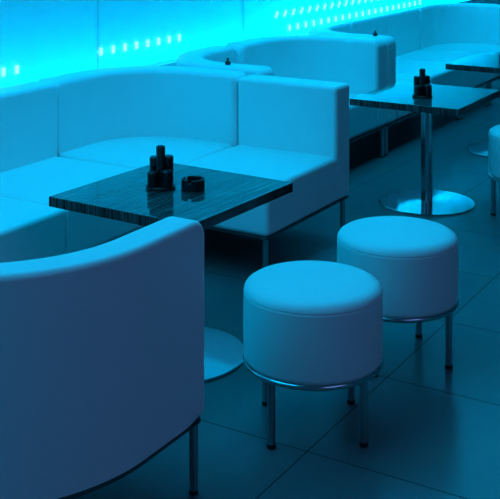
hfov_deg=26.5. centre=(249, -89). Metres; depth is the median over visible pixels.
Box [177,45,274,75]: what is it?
sofa
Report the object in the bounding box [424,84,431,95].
shaker
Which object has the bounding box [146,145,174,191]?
condiment caddy
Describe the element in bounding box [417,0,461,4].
wall panel
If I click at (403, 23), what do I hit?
sofa
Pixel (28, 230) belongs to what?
sofa
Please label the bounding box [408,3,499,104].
sofa
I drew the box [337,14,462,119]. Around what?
sofa
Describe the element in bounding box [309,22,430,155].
sofa
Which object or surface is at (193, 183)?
ashtray
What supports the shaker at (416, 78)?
in the condiment caddy at (421, 70)
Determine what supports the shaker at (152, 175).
in the condiment caddy at (160, 149)
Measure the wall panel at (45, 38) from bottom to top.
2.300 m
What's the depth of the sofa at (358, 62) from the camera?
6.93 m
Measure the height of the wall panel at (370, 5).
2.300 m
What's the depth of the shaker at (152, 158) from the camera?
3.89 m
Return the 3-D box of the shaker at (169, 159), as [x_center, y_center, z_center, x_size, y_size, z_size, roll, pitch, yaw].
[-0.301,0.947,3.905,0.039,0.100,0.039,0,0,31]
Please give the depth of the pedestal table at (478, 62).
7.10 m
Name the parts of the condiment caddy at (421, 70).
post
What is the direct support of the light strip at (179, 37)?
attached to the wall panel at (200, 24)
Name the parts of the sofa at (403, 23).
backrest, seat, frame, leg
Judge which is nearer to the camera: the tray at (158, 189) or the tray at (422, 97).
the tray at (158, 189)
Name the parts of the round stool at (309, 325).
leg, leg, seat, leg, leg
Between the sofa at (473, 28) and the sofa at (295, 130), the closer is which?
the sofa at (295, 130)
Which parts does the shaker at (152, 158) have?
lid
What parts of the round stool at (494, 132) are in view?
leg, seat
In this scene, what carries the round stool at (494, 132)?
on the floor
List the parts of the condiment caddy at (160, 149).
post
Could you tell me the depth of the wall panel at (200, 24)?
6.36 m
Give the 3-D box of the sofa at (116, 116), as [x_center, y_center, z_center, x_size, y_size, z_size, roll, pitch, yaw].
[-0.538,1.220,5.393,0.785,0.778,0.785,0,0,31]
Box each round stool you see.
[243,260,382,449]
[337,216,458,376]
[488,125,499,215]
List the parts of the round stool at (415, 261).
seat, leg, leg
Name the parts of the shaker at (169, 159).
lid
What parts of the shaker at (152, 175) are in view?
lid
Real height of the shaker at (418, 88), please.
0.055 m
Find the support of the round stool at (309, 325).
on the floor
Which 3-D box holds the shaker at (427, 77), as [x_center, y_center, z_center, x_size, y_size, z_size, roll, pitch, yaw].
[0.964,0.947,5.807,0.039,0.100,0.039,0,0,31]
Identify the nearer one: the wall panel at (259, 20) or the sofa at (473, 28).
the wall panel at (259, 20)
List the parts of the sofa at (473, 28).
backrest, seat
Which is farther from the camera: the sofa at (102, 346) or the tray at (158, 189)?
the tray at (158, 189)
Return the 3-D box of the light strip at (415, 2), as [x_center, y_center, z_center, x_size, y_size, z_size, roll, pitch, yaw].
[0.932,0.844,8.788,0.012,0.042,2.560,0,0,31]
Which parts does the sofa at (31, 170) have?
backrest, seat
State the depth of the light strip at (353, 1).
8.08 m
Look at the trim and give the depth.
10.76 m
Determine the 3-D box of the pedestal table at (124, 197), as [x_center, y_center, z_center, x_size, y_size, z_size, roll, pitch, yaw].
[-0.276,1.309,3.861,0.624,0.600,0.642,0,0,33]
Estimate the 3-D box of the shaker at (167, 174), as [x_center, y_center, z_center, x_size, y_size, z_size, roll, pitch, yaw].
[-0.300,0.967,3.853,0.041,0.059,0.041,0,0,31]
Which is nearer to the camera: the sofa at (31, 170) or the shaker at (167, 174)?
the shaker at (167, 174)
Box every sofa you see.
[0,81,145,253]
[0,197,64,262]
[0,216,203,498]
[38,66,245,168]
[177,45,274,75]
[184,74,348,267]
[226,35,385,157]
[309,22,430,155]
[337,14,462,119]
[376,8,490,118]
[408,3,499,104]
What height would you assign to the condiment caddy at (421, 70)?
0.153 m
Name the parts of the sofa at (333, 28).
backrest, leg, frame, seat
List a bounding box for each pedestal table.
[49,163,292,381]
[350,81,499,215]
[446,53,499,156]
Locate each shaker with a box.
[147,170,158,187]
[150,155,155,169]
[162,169,172,187]
[165,154,173,181]
[414,76,419,93]
[415,85,421,95]
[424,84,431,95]
[425,75,429,83]
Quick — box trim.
[150,0,499,65]
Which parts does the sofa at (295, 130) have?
seat, leg, frame, backrest, leg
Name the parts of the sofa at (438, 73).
backrest, seat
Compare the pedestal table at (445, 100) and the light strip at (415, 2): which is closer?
the pedestal table at (445, 100)
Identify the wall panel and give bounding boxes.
[0,0,97,87]
[98,0,242,68]
[243,0,343,39]
[344,0,416,19]
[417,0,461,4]
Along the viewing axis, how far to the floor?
3.54 m
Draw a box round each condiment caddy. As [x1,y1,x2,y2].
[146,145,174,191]
[412,68,431,98]
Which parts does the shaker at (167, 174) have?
lid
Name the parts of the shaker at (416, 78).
lid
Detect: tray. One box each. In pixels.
[146,183,174,191]
[412,94,431,98]
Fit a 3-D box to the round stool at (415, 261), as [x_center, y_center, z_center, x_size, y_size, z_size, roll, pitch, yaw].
[0.534,1.377,3.849,0.440,0.463,0.440,0,0,32]
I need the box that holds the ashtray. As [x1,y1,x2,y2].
[181,175,204,191]
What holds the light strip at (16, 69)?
attached to the wall panel at (45, 38)
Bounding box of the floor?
[74,79,499,498]

